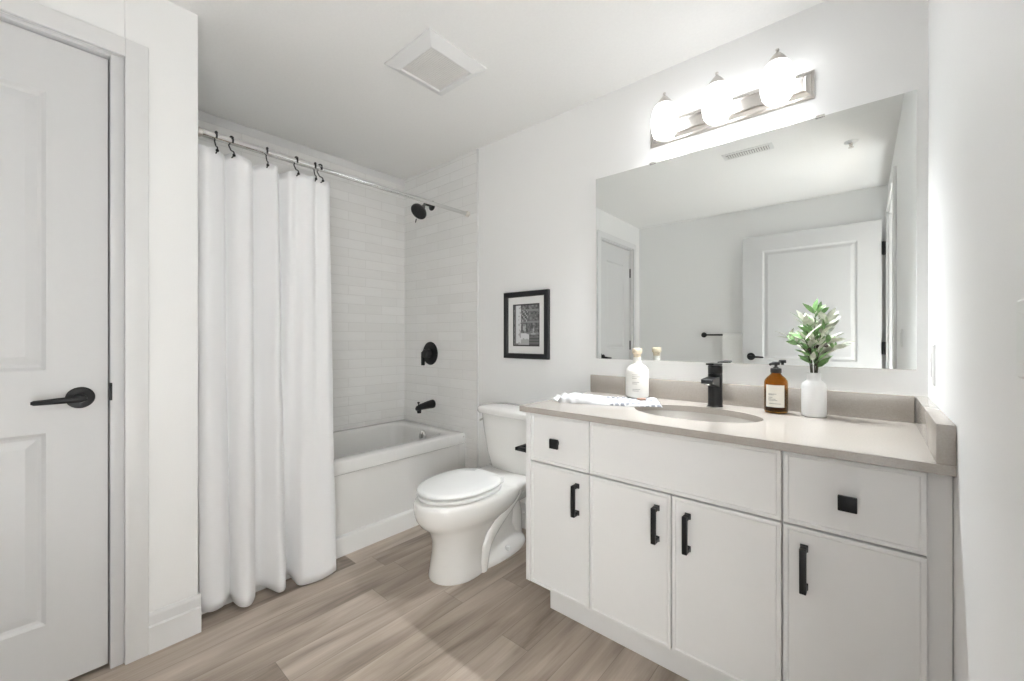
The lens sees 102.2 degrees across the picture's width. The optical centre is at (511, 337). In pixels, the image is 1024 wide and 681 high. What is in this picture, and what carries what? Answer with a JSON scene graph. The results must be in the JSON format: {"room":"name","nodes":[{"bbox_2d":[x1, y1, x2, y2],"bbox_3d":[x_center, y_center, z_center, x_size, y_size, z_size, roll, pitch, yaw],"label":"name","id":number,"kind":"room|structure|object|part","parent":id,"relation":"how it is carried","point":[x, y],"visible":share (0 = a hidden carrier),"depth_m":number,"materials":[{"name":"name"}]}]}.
{"room":"bathroom","nodes":[
{"label":"bathroom","id":0,"kind":"room"},
{"bbox_2d":[0,0,197,611],"bbox_3d":[-1.843,-0.055,1.395,0.803,2.310,1.110,0,0,41],"label":"wall","id":1,"kind":"structure","parent":0,"point":[169,31],"depth_m":1.49,"materials":[{"name":"paint"}]},
{"bbox_2d":[0,21,107,680],"bbox_3d":[-1.562,0.079,1.123,0.091,2.018,0.667,0,0,41],"label":"door","id":2,"kind":"structure","parent":1,"relation":"in","point":[54,94],"depth_m":1.28,"materials":[{"name":"paint"}]},
{"bbox_3d":[-1.395,0.192,1.288,0.056,0.068,0.139,0,0,41],"label":"handle","id":3,"kind":"part","parent":2,"relation":"part of","materials":[{"name":"black metal"}]},
{"bbox_2d":[0,12,123,668],"bbox_3d":[-1.589,0.077,1.153,0.100,2.046,0.734,0,0,41],"label":"trim","id":4,"kind":"structure","parent":1,"relation":"attached to","point":[115,63],"depth_m":1.38,"materials":[{"name":"paint"}]},
{"bbox_2d":[0,0,148,664],"bbox_3d":[-1.545,0.046,1.115,0.015,2.107,0.856,0,0,41],"label":"trim","id":5,"kind":"structure","parent":1,"relation":"attached to","point":[136,56],"depth_m":1.41,"materials":[{"name":"paint"}]},
{"bbox_2d":[109,382,111,399],"bbox_3d":[-1.338,0.178,1.378,0.023,0.058,0.006,0,0,41],"label":"strike plate","id":6,"kind":"object","parent":1,"relation":"attached to","point":[110,384],"depth_m":1.37,"materials":[{"name":"black metal"}]},
{"bbox_2d":[149,592,200,654],"bbox_3d":[-1.561,1.030,1.154,0.089,0.140,1.116,0,0,41],"label":"baseboard","id":7,"kind":"structure","parent":1,"relation":"attached to","point":[171,624],"depth_m":1.49,"materials":[{"name":"paint"}]},
{"bbox_2d":[198,126,469,216],"bbox_3d":[-0.760,-0.808,2.156,0.038,0.038,1.443,0,0,41],"label":"shower rod","id":8,"kind":"object","parent":1,"relation":"attached to","point":[201,132],"visible":0.84,"depth_m":1.92,"materials":[{"name":"silver metal"}]},
{"bbox_2d":[214,131,218,153],"bbox_3d":[-1.186,-0.783,1.657,0.052,0.096,0.011,0,0,41],"label":"curtain hook","id":9,"kind":"object","parent":8,"relation":"hanging from","point":[216,132],"visible":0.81,"depth_m":1.65,"materials":[{"name":"black metal"}]},
{"bbox_2d":[228,136,235,157],"bbox_3d":[-1.151,-0.783,1.696,0.052,0.096,0.011,0,0,29],"label":"curtain hook","id":10,"kind":"object","parent":8,"relation":"hanging from","point":[232,137],"visible":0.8,"depth_m":1.69,"materials":[{"name":"black metal"}]},
{"bbox_2d":[265,147,268,167],"bbox_3d":[-1.065,-0.783,1.796,0.011,0.096,0.052,0,0,-41],"label":"curtain hook","id":11,"kind":"object","parent":8,"relation":"hanging from","point":[267,148],"visible":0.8,"depth_m":1.79,"materials":[{"name":"black metal"}]},
{"bbox_2d":[293,156,299,175],"bbox_3d":[-0.985,-0.783,1.888,0.052,0.096,0.011,0,0,35],"label":"curtain hook","id":12,"kind":"object","parent":8,"relation":"hanging from","point":[298,173],"visible":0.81,"depth_m":1.88,"materials":[{"name":"black metal"}]},
{"bbox_2d":[198,144,335,611],"bbox_3d":[-1.034,0.163,1.786,0.524,1.850,0.140,0,0,-43],"label":"shower curtain","id":13,"kind":"object","parent":12,"relation":"hanging from","point":[266,485],"visible":0.99,"depth_m":1.78,"materials":[{"name":"white fabric"}]},
{"bbox_2d":[317,164,323,182],"bbox_3d":[-0.914,-0.783,1.970,0.052,0.096,0.011,0,0,27],"label":"curtain hook","id":14,"kind":"object","parent":8,"relation":"hanging from","point":[318,164],"visible":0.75,"depth_m":1.96,"materials":[{"name":"black metal"}]},
{"bbox_2d":[198,120,403,431],"bbox_3d":[-1.304,-0.255,2.623,0.008,1.910,1.451,0,0,41],"label":"tiled wall","id":15,"kind":"structure","parent":0,"point":[367,222],"depth_m":2.91,"materials":[{"name":"white tile"}]},
{"bbox_2d":[198,110,404,185],"bbox_3d":[-1.297,-1.185,2.622,0.004,0.050,1.443,0,0,41],"label":"trim","id":16,"kind":"structure","parent":15,"relation":"attached to","point":[203,116],"depth_m":2.55,"materials":[{"name":"paint"}]},
{"bbox_2d":[68,525,688,680],"bbox_3d":[-0.554,1.130,0.255,4.446,0.060,4.259,0,0,41],"label":"floor","id":17,"kind":"structure","parent":0,"point":[380,615],"depth_m":1.54,"materials":[{"name":"brown wood"}]},
{"bbox_2d":[198,419,464,614],"bbox_3d":[-1.037,0.861,2.396,0.691,0.478,1.441,0,0,41],"label":"bathtub","id":18,"kind":"object","parent":17,"relation":"on","point":[379,469],"visible":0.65,"depth_m":2.33,"materials":[{"name":"white ceramic"}]},
{"bbox_3d":[-0.613,0.668,2.825,0.072,0.072,0.018,0,0,41],"label":"overflow plate","id":19,"kind":"part","parent":18,"relation":"part of","materials":[{"name":"silver metal"}]},
{"bbox_2d":[414,402,525,585],"bbox_3d":[-0.155,0.740,2.069,0.488,0.728,0.777,0,0,41],"label":"toilet","id":20,"kind":"object","parent":17,"relation":"on","point":[472,517],"visible":0.91,"depth_m":1.92,"materials":[{"name":"white ceramic"}]},
{"bbox_3d":[-0.253,0.707,1.935,0.326,0.022,0.400,0,0,41],"label":"seat","id":21,"kind":"part","parent":20,"relation":"part of","materials":[{"name":"white plastic"}]},
{"bbox_3d":[-0.245,0.694,1.944,0.328,0.048,0.426,0,0,41],"label":"lid","id":22,"kind":"part","parent":20,"relation":"part of","materials":[{"name":"white plastic"}]},
{"bbox_3d":[0.025,0.400,2.277,0.488,0.048,0.226,0,0,41],"label":"tank lid","id":23,"kind":"part","parent":20,"relation":"part of","materials":[{"name":"white ceramic"}]},
{"bbox_3d":[0.031,0.576,2.284,0.440,0.304,0.204,0,0,41],"label":"tank","id":24,"kind":"part","parent":20,"relation":"part of","materials":[{"name":"white ceramic"}]},
{"bbox_2d":[526,412,952,680],"bbox_3d":[0.678,0.698,1.484,1.194,0.803,0.584,0,0,41],"label":"vanity cabinet","id":25,"kind":"object","parent":17,"relation":"on","point":[703,559],"visible":0.98,"depth_m":1.17,"materials":[{"name":"paint"}]},
{"bbox_2d":[515,444,525,452],"bbox_3d":[0.093,0.475,1.796,0.098,0.050,0.165,0,0,41],"label":"toilet paper holder","id":26,"kind":"object","parent":25,"relation":"attached to","point":[522,448],"visible":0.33,"depth_m":1.77,"materials":[{"name":"black metal"}]},
{"bbox_3d":[0.246,0.638,1.880,0.022,0.682,0.552,0,0,41],"label":"panel","id":27,"kind":"part","parent":25,"relation":"part of","materials":[{"name":"paint"}]},
{"bbox_3d":[0.165,0.401,1.570,0.037,0.037,0.030,0,0,41],"label":"knob","id":28,"kind":"part","parent":25,"relation":"part of","materials":[{"name":"black metal"}]},
{"bbox_3d":[0.181,0.395,1.583,0.266,0.187,0.018,0,0,41],"label":"drawer","id":29,"kind":"part","parent":25,"relation":"part of","materials":[{"name":"paint"}]},
{"bbox_3d":[0.181,0.737,1.583,0.266,0.484,0.018,0,0,41],"label":"cabinet door","id":30,"kind":"part","parent":25,"relation":"part of","materials":[{"name":"paint"}]},
{"bbox_3d":[0.229,0.594,1.510,0.017,0.116,0.035,0,0,41],"label":"handle","id":31,"kind":"part","parent":25,"relation":"part of","materials":[{"name":"black metal"}]},
{"bbox_3d":[0.394,0.737,1.398,0.288,0.484,0.018,0,0,41],"label":"cabinet door","id":32,"kind":"part","parent":25,"relation":"part of","materials":[{"name":"paint"}]},
{"bbox_3d":[0.454,0.594,1.315,0.017,0.116,0.035,0,0,41],"label":"handle","id":33,"kind":"part","parent":25,"relation":"part of","materials":[{"name":"black metal"}]},
{"bbox_3d":[0.527,0.594,1.252,0.017,0.116,0.035,0,0,41],"label":"handle","id":34,"kind":"part","parent":25,"relation":"part of","materials":[{"name":"black metal"}]},
{"bbox_3d":[0.616,0.737,1.206,0.289,0.484,0.018,0,0,41],"label":"cabinet door","id":35,"kind":"part","parent":25,"relation":"part of","materials":[{"name":"paint"}]},
{"bbox_2d":[519,392,955,476],"bbox_3d":[0.675,0.284,1.491,1.209,0.023,0.578,0,0,41],"label":"countertop","id":36,"kind":"structure","parent":25,"relation":"on","point":[894,444],"depth_m":1.24,"materials":[{"name":"beige stone"}]},
{"bbox_2d":[551,392,662,407],"bbox_3d":[0.397,0.257,1.769,0.447,0.031,0.216,0,0,14],"label":"hand towel","id":37,"kind":"object","parent":36,"relation":"on","point":[574,397],"visible":0.96,"depth_m":1.72,"materials":[{"name":"white fabric"}]},
{"bbox_2d":[626,348,648,397],"bbox_3d":[0.551,0.152,1.819,0.098,0.216,0.098,0,0,41],"label":"soap bottle","id":38,"kind":"object","parent":37,"relation":"on","point":[637,374],"visible":0.99,"depth_m":1.78,"materials":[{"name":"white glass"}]},
{"bbox_2d":[641,410,753,422],"bbox_3d":[0.664,0.368,1.509,0.458,0.143,0.315,0,0,41],"label":"sink","id":39,"kind":"object","parent":36,"relation":"in","point":[697,416],"visible":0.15,"depth_m":1.64,"materials":[{"name":"ceramic"}]},
{"bbox_2d":[701,363,722,406],"bbox_3d":[0.783,0.185,1.619,0.057,0.174,0.144,0,0,41],"label":"faucet","id":40,"kind":"object","parent":36,"relation":"on","point":[714,381],"visible":1,"depth_m":1.63,"materials":[{"name":"black metal"}]},
{"bbox_3d":[0.774,0.176,1.608,0.043,0.043,0.116,0,0,41],"label":"spout","id":41,"kind":"part","parent":40,"relation":"part of","materials":[{"name":"black metal"}]},
{"bbox_3d":[0.796,0.104,1.634,0.047,0.011,0.101,0,0,41],"label":"lever","id":42,"kind":"part","parent":40,"relation":"part of","materials":[{"name":"black metal"}]},
{"bbox_2d":[764,361,787,413],"bbox_3d":[0.964,0.179,1.509,0.075,0.186,0.076,0,0,41],"label":"pump bottle","id":43,"kind":"object","parent":36,"relation":"on","point":[775,384],"visible":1,"depth_m":1.48,"materials":[{"name":"orange glass"}]},
{"bbox_2d":[801,372,826,417],"bbox_3d":[1.050,0.197,1.439,0.072,0.152,0.072,0,0,41],"label":"vase","id":44,"kind":"object","parent":36,"relation":"on","point":[813,390],"visible":0.98,"depth_m":1.41,"materials":[{"name":"white ceramic"}]},
{"bbox_2d":[775,298,852,372],"bbox_3d":[1.036,0.058,1.425,0.118,0.390,0.208,0,0,-29],"label":"leafy sprig","id":45,"kind":"object","parent":44,"relation":"in","point":[815,351],"visible":0.94,"depth_m":1.43,"materials":[{"name":"green plant"}]},
{"bbox_3d":[0.747,0.594,1.060,0.017,0.116,0.035,0,0,41],"label":"handle","id":46,"kind":"part","parent":25,"relation":"part of","materials":[{"name":"black metal"}]},
{"bbox_3d":[0.815,0.401,1.005,0.037,0.037,0.030,0,0,41],"label":"knob","id":47,"kind":"part","parent":25,"relation":"part of","materials":[{"name":"black metal"}]},
{"bbox_3d":[0.831,0.395,1.019,0.272,0.187,0.018,0,0,41],"label":"drawer","id":48,"kind":"part","parent":25,"relation":"part of","materials":[{"name":"paint"}]},
{"bbox_3d":[0.831,0.737,1.019,0.272,0.484,0.018,0,0,41],"label":"cabinet door","id":49,"kind":"part","parent":25,"relation":"part of","materials":[{"name":"paint"}]},
{"bbox_2d":[404,149,476,467],"bbox_3d":[-0.525,-0.055,2.913,0.803,2.310,0.008,0,0,41],"label":"tiled wall","id":50,"kind":"structure","parent":0,"point":[440,249],"depth_m":2.86,"materials":[{"name":"white tile"}]},
{"bbox_2d":[411,203,434,222],"bbox_3d":[-0.608,-0.877,2.859,0.120,0.193,0.181,0,0,41],"label":"shower","id":51,"kind":"object","parent":50,"relation":"attached to","point":[418,210],"visible":0.89,"depth_m":2.82,"materials":[{"name":"black metal"}]},
{"bbox_2d":[415,400,435,412],"bbox_3d":[-0.608,0.477,2.885,0.062,0.081,0.142,0,0,41],"label":"tub spout","id":52,"kind":"object","parent":50,"relation":"attached to","point":[429,404],"visible":1,"depth_m":2.87,"materials":[{"name":"black metal"}]},
{"bbox_2d":[421,342,437,364],"bbox_3d":[-0.602,0.111,2.937,0.166,0.168,0.055,0,0,41],"label":"shower valve","id":53,"kind":"object","parent":50,"relation":"attached to","point":[429,354],"visible":1,"depth_m":2.93,"materials":[{"name":"black metal"}]},
{"bbox_3d":[-0.607,0.137,2.936,0.071,0.117,0.046,0,0,41],"label":"valve lever","id":54,"kind":"part","parent":53,"relation":"part of","materials":[{"name":"black metal"}]},
{"bbox_2d":[477,149,478,467],"bbox_3d":[-0.220,-0.055,2.646,0.009,2.310,0.011,0,0,41],"label":"trim","id":55,"kind":"structure","parent":50,"relation":"attached to","point":[477,149],"depth_m":2.64,"materials":[{"name":"paint"}]},
{"bbox_2d":[167,0,826,179],"bbox_3d":[-0.586,-1.240,1.270,3.066,0.060,2.769,0,0,41],"label":"ceiling","id":56,"kind":"structure","parent":0,"point":[313,74],"depth_m":1.80,"materials":[{"name":"paint"}]},
{"bbox_2d":[384,28,486,95],"bbox_3d":[-0.337,-1.196,1.836,0.317,0.028,0.319,0,0,41],"label":"exhaust fan","id":57,"kind":"object","parent":56,"relation":"attached to","point":[430,60],"visible":1,"depth_m":1.80,"materials":[{"name":"paint"}]},
{"bbox_2d":[403,48,468,89],"bbox_3d":[-0.337,-1.193,1.836,0.210,0.010,0.212,0,0,41],"label":"grille","id":58,"kind":"object","parent":57,"relation":"attached to","point":[433,68],"depth_m":1.83,"materials":[{"name":"white plastic"}]},
{"bbox_2d":[479,0,927,503],"bbox_3d":[0.289,-0.055,2.277,3.066,2.310,0.100,0,0,41],"label":"wall","id":59,"kind":"structure","parent":0,"point":[537,183],"depth_m":2.01,"materials":[{"name":"paint"}]},
{"bbox_2d":[520,502,525,528],"bbox_3d":[0.100,1.030,2.365,0.830,0.140,0.014,0,0,41],"label":"baseboard","id":60,"kind":"structure","parent":59,"relation":"attached to","point":[523,505],"depth_m":2.39,"materials":[{"name":"paint"}]},
{"bbox_2d":[504,289,549,359],"bbox_3d":[0.079,-0.074,2.379,0.328,0.388,0.022,0,0,41],"label":"framed picture","id":61,"kind":"object","parent":59,"relation":"attached to","point":[526,313],"visible":1,"depth_m":2.37,"materials":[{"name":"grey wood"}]},
{"bbox_2d":[513,303,538,345],"bbox_3d":[0.080,-0.074,2.380,0.196,0.244,0.001,0,0,41],"label":"print","id":62,"kind":"object","parent":61,"relation":"attached to","point":[525,316],"depth_m":2.38},
{"bbox_2d":[650,48,814,148],"bbox_3d":[0.823,-0.958,1.649,0.610,0.187,0.148,0,0,41],"label":"vanity light","id":63,"kind":"object","parent":59,"relation":"attached to","point":[780,88],"visible":1,"depth_m":1.60,"materials":[{"name":"white glass"}]},
{"bbox_3d":[0.653,-0.933,1.771,0.109,0.138,0.109,0,0,41],"label":"lamp shade","id":64,"kind":"part","parent":63,"relation":"part of","materials":[{"name":"white glass"}]},
{"bbox_3d":[0.810,-0.933,1.634,0.109,0.138,0.109,0,0,41],"label":"lamp shade","id":65,"kind":"part","parent":63,"relation":"part of","materials":[{"name":"white glass"}]},
{"bbox_3d":[0.963,-0.933,1.501,0.109,0.138,0.109,0,0,41],"label":"lamp shade","id":66,"kind":"part","parent":63,"relation":"part of","materials":[{"name":"white glass"}]},
{"bbox_2d":[590,374,914,422],"bbox_3d":[0.847,0.229,1.713,1.178,0.086,0.020,0,0,41],"label":"backsplash","id":67,"kind":"structure","parent":59,"relation":"attached to","point":[879,406],"depth_m":1.60,"materials":[{"name":"beige stone"}]},
{"bbox_2d":[596,89,916,369],"bbox_3d":[0.861,-0.349,1.704,1.155,0.905,0.017,0,0,41],"label":"wall mirror","id":68,"kind":"object","parent":59,"relation":"attached to","point":[703,255],"visible":1,"depth_m":1.58,"materials":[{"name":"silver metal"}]},
{"bbox_2d":[928,0,1023,680],"bbox_3d":[0.526,-0.055,0.304,0.120,2.310,2.569,0,0,41],"label":"wall","id":69,"kind":"structure","parent":0,"point":[976,47],"depth_m":0.69,"materials":[{"name":"paint"}]},
{"bbox_2d":[930,345,934,385],"bbox_3d":[1.215,0.077,1.196,0.008,0.115,0.072,0,0,41],"label":"outlet","id":70,"kind":"object","parent":69,"relation":"attached to","point":[932,347],"visible":1,"depth_m":1.17,"materials":[{"name":"white plastic"}]},
{"bbox_2d":[930,353,931,376],"bbox_3d":[1.213,0.077,1.198,0.003,0.069,0.034,0,0,41],"label":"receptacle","id":71,"kind":"object","parent":70,"relation":"attached to","point":[930,353],"depth_m":1.19,"materials":[{"name":"white plastic"}]},
{"bbox_2d":[915,396,955,465],"bbox_3d":[1.121,0.229,1.105,0.030,0.086,0.578,0,0,41],"label":"backsplash","id":72,"kind":"structure","parent":69,"relation":"attached to","point":[937,430],"depth_m":0.93,"materials":[{"name":"beige stone"}]},
{"bbox_2d":[1016,299,1023,378],"bbox_3d":[0.584,0.001,0.469,0.008,0.094,0.075,0,0,41],"label":"light switch","id":73,"kind":"object","parent":69,"relation":"attached to","point":[1020,303],"visible":1,"depth_m":0.48,"materials":[{"name":"white plastic"}]}
]}

